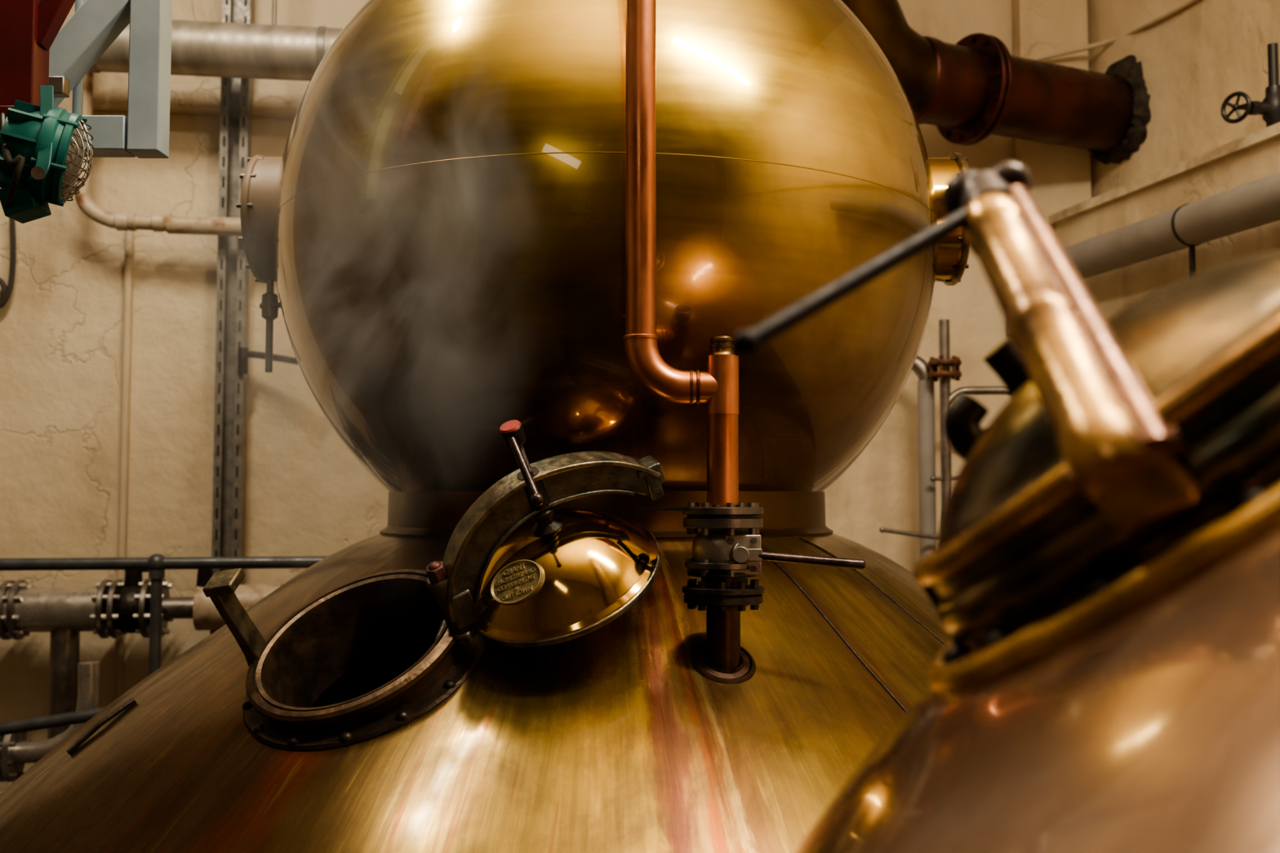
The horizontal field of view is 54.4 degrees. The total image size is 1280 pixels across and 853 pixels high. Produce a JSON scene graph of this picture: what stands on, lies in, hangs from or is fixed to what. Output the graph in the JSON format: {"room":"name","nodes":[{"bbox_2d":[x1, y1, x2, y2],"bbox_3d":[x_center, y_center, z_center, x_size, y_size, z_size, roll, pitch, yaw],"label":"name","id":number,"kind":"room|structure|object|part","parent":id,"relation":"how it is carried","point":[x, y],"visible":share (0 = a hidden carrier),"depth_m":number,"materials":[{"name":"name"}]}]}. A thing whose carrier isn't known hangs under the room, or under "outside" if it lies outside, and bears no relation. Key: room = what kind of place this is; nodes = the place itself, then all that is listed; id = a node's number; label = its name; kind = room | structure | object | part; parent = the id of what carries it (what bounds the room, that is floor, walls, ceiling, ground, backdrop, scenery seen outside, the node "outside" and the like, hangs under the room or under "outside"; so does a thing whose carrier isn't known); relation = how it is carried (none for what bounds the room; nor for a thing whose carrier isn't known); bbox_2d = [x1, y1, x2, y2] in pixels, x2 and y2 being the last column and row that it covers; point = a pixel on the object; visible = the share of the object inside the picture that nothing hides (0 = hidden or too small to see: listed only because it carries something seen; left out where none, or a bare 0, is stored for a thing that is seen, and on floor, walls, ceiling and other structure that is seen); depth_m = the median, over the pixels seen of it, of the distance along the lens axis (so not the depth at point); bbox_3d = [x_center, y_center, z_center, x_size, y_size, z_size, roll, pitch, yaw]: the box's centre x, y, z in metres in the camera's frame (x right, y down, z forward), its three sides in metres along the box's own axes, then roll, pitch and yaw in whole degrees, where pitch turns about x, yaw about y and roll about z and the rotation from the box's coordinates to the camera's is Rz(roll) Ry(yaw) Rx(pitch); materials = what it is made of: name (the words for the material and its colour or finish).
{"room":"processing plant","nodes":[
{"label":"processing plant","id":0,"kind":"room"},
{"bbox_2d":[0,0,1014,794],"bbox_3d":[-0.969,-0.896,7.035,7.363,6.000,0.200,0,-3,-8],"label":"wall","id":1,"kind":"structure","parent":0,"point":[61,320],"depth_m":6.69,"materials":[{"name":"beige paint"}]},
{"bbox_2d":[0,217,16,308],"bbox_3d":[-3.361,-0.815,6.527,0.160,0.601,0.028,0,-3,-8],"label":"cable","id":2,"kind":"object","parent":1,"relation":"hanging from","point":[6,293],"visible":0.94,"depth_m":6.53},
{"bbox_2d":[113,230,133,701],"bbox_3d":[-2.736,0.314,6.590,0.043,2.732,0.044,0,-3,0],"label":"conduit","id":3,"kind":"object","parent":1,"relation":"attached to","point":[129,235],"visible":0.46,"depth_m":6.59,"materials":[{"name":"metal"}]},
{"bbox_2d":[74,70,241,235],"bbox_3d":[-2.414,-2.438,6.563,1.021,2.876,0.096,0,-3,-8],"label":"pipe","id":4,"kind":"object","parent":1,"relation":"attached to","point":[170,224],"visible":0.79,"depth_m":6.43,"materials":[{"name":"metal"}]},
{"bbox_2d":[92,103,296,118],"bbox_3d":[-1.678,-1.705,6.855,2.600,0.032,0.032,0,-3,-8],"label":"conduit","id":5,"kind":"object","parent":1,"relation":"attached to","point":[95,107],"visible":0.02,"depth_m":6.74,"materials":[{"name":"beige metal"}]},
{"bbox_2d":[1012,0,1091,234],"bbox_3d":[2.452,-0.878,7.356,0.426,6.000,0.100,0,-3,-8],"label":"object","id":6,"kind":"structure","parent":1,"relation":"attached to","point":[1060,175],"depth_m":7.37,"materials":[{"name":"beige paint"}]},
{"bbox_2d":[1006,172,1279,333],"bbox_3d":[2.741,-0.437,5.201,0.204,1.302,4.542,1,-3,-13],"label":"pipe","id":7,"kind":"object","parent":1,"relation":"attached to","point":[1255,203],"visible":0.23,"depth_m":5.82,"materials":[{"name":"grey metal"}]},
{"bbox_3d":[2.596,-0.300,5.823,0.028,1.100,0.028,0,-3,0],"label":"support rod","id":8,"kind":"part","parent":7,"relation":"part of","materials":[{"name":"black paint"}]},
{"bbox_2d":[1087,0,1279,198],"bbox_3d":[3.929,-1.156,2.540,0.200,6.000,10.146,1,-3,-13],"label":"wall","id":9,"kind":"structure","parent":0,"point":[1207,51],"depth_m":6.61,"materials":[{"name":"beige paint"}]},
{"bbox_2d":[841,0,1151,164],"bbox_3d":[1.480,-2.363,6.548,2.972,1.657,0.808,1,-4,-23],"label":"lyne arm","id":10,"kind":"object","parent":9,"relation":"attached to","point":[972,89],"visible":0.82,"depth_m":6.62},
{"bbox_2d":[1028,0,1197,61],"bbox_3d":[2.783,-2.219,6.824,0.431,0.134,1.458,2,-4,-32],"label":"cable","id":11,"kind":"object","parent":9,"relation":"attached to","point":[1185,4],"visible":0.91,"depth_m":7.24,"materials":[{"name":"beige paint"}]},
{"bbox_2d":[1048,122,1279,224],"bbox_3d":[3.650,-1.485,2.623,0.315,0.050,9.897,1,-3,-13],"label":"trim","id":12,"kind":"structure","parent":9,"relation":"attached to","point":[1273,131],"depth_m":6.22,"materials":[{"name":"paint"}]},
{"bbox_2d":[1053,136,1279,319],"bbox_3d":[3.667,0.192,2.530,0.280,3.308,9.896,1,-3,-13],"label":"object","id":13,"kind":"structure","parent":9,"relation":"attached to","point":[1113,291],"depth_m":6.26,"materials":[{"name":"beige paint"}]},
{"bbox_2d":[1220,42,1279,127],"bbox_3d":[2.797,-1.540,5.649,0.278,0.408,0.130,0,-3,0],"label":"valve","id":14,"kind":"object","parent":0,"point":[1269,108],"visible":0.94,"depth_m":5.63,"materials":[{"name":"black paint"}]},
{"bbox_3d":[2.741,-1.445,5.644,0.090,0.020,0.020,0,-3,-6],"label":"stem","id":15,"kind":"part","parent":14,"relation":"part of","materials":[{"name":"black paint"}]},
{"bbox_3d":[0.300,-4.249,2.749,10.200,0.200,10.400,0,-3,0],"label":"ceiling","id":16,"kind":"structure","parent":0,"visible":0},
{"bbox_2d":[0,0,75,134],"bbox_3d":[-1.505,-2.407,3.267,0.274,3.418,0.125,0,-3,0],"label":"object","id":17,"kind":"object","parent":16,"relation":"hanging from","point":[28,28],"visible":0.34,"depth_m":3.16,"materials":[{"name":"red paint"}]},
{"bbox_2d":[0,85,93,223],"bbox_3d":[-1.493,-0.688,3.124,0.221,0.334,0.282,1,-4,-20],"label":"floodlight","id":18,"kind":"object","parent":17,"relation":"attached to","point":[42,148],"visible":1,"depth_m":3.07,"materials":[{"name":"teal metal"}]},
{"bbox_2d":[48,0,172,158],"bbox_3d":[-1.585,-2.426,3.578,0.644,3.343,0.124,0,-3,0],"label":"steel frame","id":19,"kind":"object","parent":16,"relation":"hanging from","point":[95,25],"visible":0.62,"depth_m":3.45,"materials":[{"name":"grey metal"}]},
{"bbox_3d":[-1.623,-0.941,3.450,0.070,0.050,0.040,0,-3,0],"label":"clamp plate","id":20,"kind":"part","parent":19,"relation":"part of","materials":[{"name":"grey metal"}]},
{"bbox_2d":[88,0,342,81],"bbox_3d":[-1.203,-2.852,6.557,3.220,2.150,0.284,0,-3,-8],"label":"ventilation duct","id":21,"kind":"object","parent":16,"relation":"hanging from","point":[273,51],"visible":0.29,"depth_m":6.28,"materials":[{"name":"metal"}]},
{"bbox_3d":[-1.882,-2.978,6.471,0.034,1.908,0.024,2,-4,-31],"label":"hanger rod","id":22,"kind":"part","parent":21,"relation":"part of","materials":[{"name":"metal"}]},
{"bbox_2d":[209,0,253,635],"bbox_3d":[-2.176,-1.033,6.665,0.144,5.730,0.102,0,-3,-8],"label":"strut","id":23,"kind":"object","parent":16,"relation":"attached to","point":[235,131],"visible":0.51,"depth_m":6.63,"materials":[{"name":"metal"}]},
{"bbox_2d":[237,346,298,373],"bbox_3d":[-1.918,-0.350,6.546,0.417,0.135,0.064,-1,-3,12],"label":"pipe","id":24,"kind":"object","parent":23,"relation":"attached to","point":[243,353],"visible":0.88,"depth_m":6.55,"materials":[{"name":"metal"}]},
{"bbox_3d":[0.300,1.941,2.392,10.200,0.200,10.400,0,-3,0],"label":"floor","id":25,"kind":"structure","parent":0,"visible":0},
{"bbox_2d":[0,661,100,782],"bbox_3d":[-3.073,1.417,5.956,0.920,0.556,0.278,0,-3,0],"label":"flanged elbow","id":26,"kind":"object","parent":25,"relation":"on","point":[15,750],"visible":0.72,"depth_m":5.95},
{"bbox_2d":[0,568,282,739],"bbox_3d":[-2.595,1.381,6.268,1.515,1.363,0.296,0,-3,-8],"label":"pipe","id":27,"kind":"object","parent":25,"relation":"on","point":[114,609],"visible":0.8,"depth_m":6.18,"materials":[{"name":"silver metal"}]},
{"bbox_3d":[-2.885,1.489,6.221,0.136,1.143,0.136,0,-3,0],"label":"drop leg","id":28,"kind":"part","parent":27,"relation":"part of","materials":[{"name":"grey metal"}]},
{"bbox_3d":[-2.543,0.721,6.313,0.120,0.032,0.060,0,-3,-8],"label":"valve handle","id":29,"kind":"part","parent":27,"relation":"part of","materials":[{"name":"black paint"}]},
{"bbox_2d":[0,553,328,735],"bbox_3d":[-2.167,1.322,5.880,1.937,1.438,0.091,0,-3,-8],"label":"guard rail","id":30,"kind":"object","parent":25,"relation":"on","point":[156,564],"visible":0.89,"depth_m":5.86,"materials":[{"name":"grey metal"}]},
{"bbox_3d":[-2.797,1.381,5.788,0.628,0.142,0.058,0,-3,-8],"label":"rail","id":31,"kind":"part","parent":30,"relation":"part of","materials":[{"name":"grey metal"}]},
{"bbox_3d":[-2.291,1.344,5.862,0.054,1.392,0.054,0,-3,0],"label":"post","id":32,"kind":"part","parent":30,"relation":"part of","materials":[{"name":"grey metal"}]},
{"bbox_3d":[-2.167,0.650,5.919,1.937,0.058,0.058,0,-3,-8],"label":"rail","id":33,"kind":"part","parent":30,"relation":"part of","materials":[{"name":"grey metal"}]},
{"bbox_2d":[0,0,969,852],"bbox_3d":[-0.117,-1.029,4.567,4.503,5.980,4.503,0,-3,-8],"label":"copper still","id":34,"kind":"object","parent":25,"relation":"on","point":[438,226],"visible":0.71,"depth_m":3.48,"materials":[{"name":"gold metal"}]},
{"bbox_2d":[202,419,665,751],"bbox_3d":[-0.525,0.446,3.279,1.158,0.900,0.585,-1,-3,14],"label":"hatch","id":35,"kind":"object","parent":34,"relation":"attached to","point":[504,576],"visible":1,"depth_m":3.15,"materials":[{"name":"brown metal"}]},
{"bbox_3d":[-0.467,0.483,3.186,0.088,0.240,0.197,-1,-4,24],"label":"hinge post","id":36,"kind":"part","parent":35,"relation":"part of","materials":[{"name":"brown metal"}]},
{"bbox_3d":[-0.305,0.391,3.110,0.151,0.117,0.057,-2,-4,29],"label":"maker plate","id":37,"kind":"part","parent":35,"relation":"part of","materials":[{"name":"gold metal"}]},
{"bbox_3d":[-0.229,0.298,3.193,0.559,0.447,0.160,1,-3,-9],"label":"swing arm","id":38,"kind":"part","parent":35,"relation":"part of","materials":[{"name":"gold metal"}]},
{"bbox_3d":[-0.206,0.384,3.272,0.513,0.338,0.463,0,-3,0],"label":"lid","id":39,"kind":"part","parent":35,"relation":"part of","materials":[{"name":"gold metal"}]},
{"bbox_3d":[-0.117,1.160,4.441,4.503,1.595,4.503,0,-3,0],"label":"pot","id":40,"kind":"part","parent":34,"relation":"part of","materials":[{"name":"gold metal"}]},
{"bbox_3d":[-0.117,-1.888,4.616,2.344,4.258,2.344,0,-3,0],"label":"bulb","id":41,"kind":"part","parent":34,"relation":"part of","materials":[{"name":"gold metal"}]},
{"bbox_2d":[637,502,865,611],"bbox_3d":[0.279,0.334,3.219,0.571,0.272,0.227,0,-3,0],"label":"valve","id":42,"kind":"object","parent":34,"relation":"attached to","point":[724,554],"visible":1,"depth_m":3.15,"materials":[{"name":"metal"}]},
{"bbox_2d":[622,0,738,505],"bbox_3d":[0.107,-1.951,3.358,0.302,4.317,0.092,0,-3,0],"label":"vent pipe","id":43,"kind":"object","parent":42,"relation":"attached to","point":[717,387],"visible":0.93,"depth_m":3.23,"materials":[{"name":"orange metal"}]},
{"bbox_3d":[0.215,0.380,3.223,0.187,0.011,0.187,0,-3,0],"label":"spacer plate","id":44,"kind":"part","parent":42,"relation":"part of","materials":[{"name":"black paint"}]},
{"bbox_3d":[0.262,0.326,3.159,0.091,0.102,0.020,0,-3,0],"label":"mounting plate","id":45,"kind":"part","parent":42,"relation":"part of","materials":[{"name":"metal"}]},
{"bbox_3d":[0.250,0.328,3.165,0.077,0.071,0.132,2,-4,-29],"label":"stem","id":46,"kind":"part","parent":42,"relation":"part of","materials":[{"name":"grey metal"}]},
{"bbox_3d":[0.429,0.336,3.123,0.270,0.045,0.025,0,-3,2],"label":"lever","id":47,"kind":"part","parent":42,"relation":"part of","materials":[{"name":"metal"}]},
{"bbox_2d":[911,355,936,559],"bbox_3d":[1.543,0.835,6.909,0.211,2.527,0.091,-1,-4,23],"label":"pipe","id":48,"kind":"object","parent":25,"relation":"on","point":[926,388],"visible":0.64,"depth_m":6.89,"materials":[{"name":"metal"}]},
{"bbox_2d":[879,319,1008,539],"bbox_3d":[1.737,0.751,6.783,0.879,2.682,0.180,0,-3,0],"label":"pipe","id":49,"kind":"object","parent":25,"relation":"on","point":[944,374],"visible":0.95,"depth_m":6.81,"materials":[{"name":"grey metal"}]},
{"bbox_3d":[1.480,0.584,6.763,0.368,0.076,0.032,0,-3,-7],"label":"bracket rod","id":50,"kind":"part","parent":49,"relation":"part of","materials":[{"name":"grey metal"}]},
{"bbox_3d":[1.693,0.286,6.811,0.219,0.032,0.032,0,-3,-7],"label":"bracket rod","id":51,"kind":"part","parent":49,"relation":"part of","materials":[{"name":"grey metal"}]},
{"bbox_2d":[793,524,1279,852],"bbox_3d":[1.556,-1.219,1.009,3.240,5.950,3.240,0,-3,0],"label":"copper still","id":52,"kind":"object","parent":25,"relation":"on","point":[1156,730],"visible":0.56,"depth_m":0.83,"materials":[{"name":"orange metal"}]},
{"bbox_2d":[731,160,1279,694],"bbox_3d":[0.518,0.017,1.179,0.571,0.594,0.721,-2,-4,37],"label":"hatch","id":53,"kind":"object","parent":52,"relation":"attached to","point":[1131,452],"visible":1,"depth_m":1.03,"materials":[{"name":"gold metal"}]},
{"bbox_3d":[0.360,-0.093,1.114,0.064,0.322,0.348,0,-3,-2],"label":"clamp post","id":54,"kind":"part","parent":53,"relation":"part of","materials":[{"name":"orange metal"}]},
{"bbox_3d":[0.387,-0.105,1.105,0.035,0.294,0.322,0,-3,-2],"label":"rod","id":55,"kind":"part","parent":53,"relation":"part of","materials":[{"name":"orange metal"}]},
{"bbox_3d":[0.496,-0.008,1.223,0.436,0.314,0.519,0,-3,0],"label":"lid","id":56,"kind":"part","parent":53,"relation":"part of","materials":[{"name":"gold metal"}]}
]}

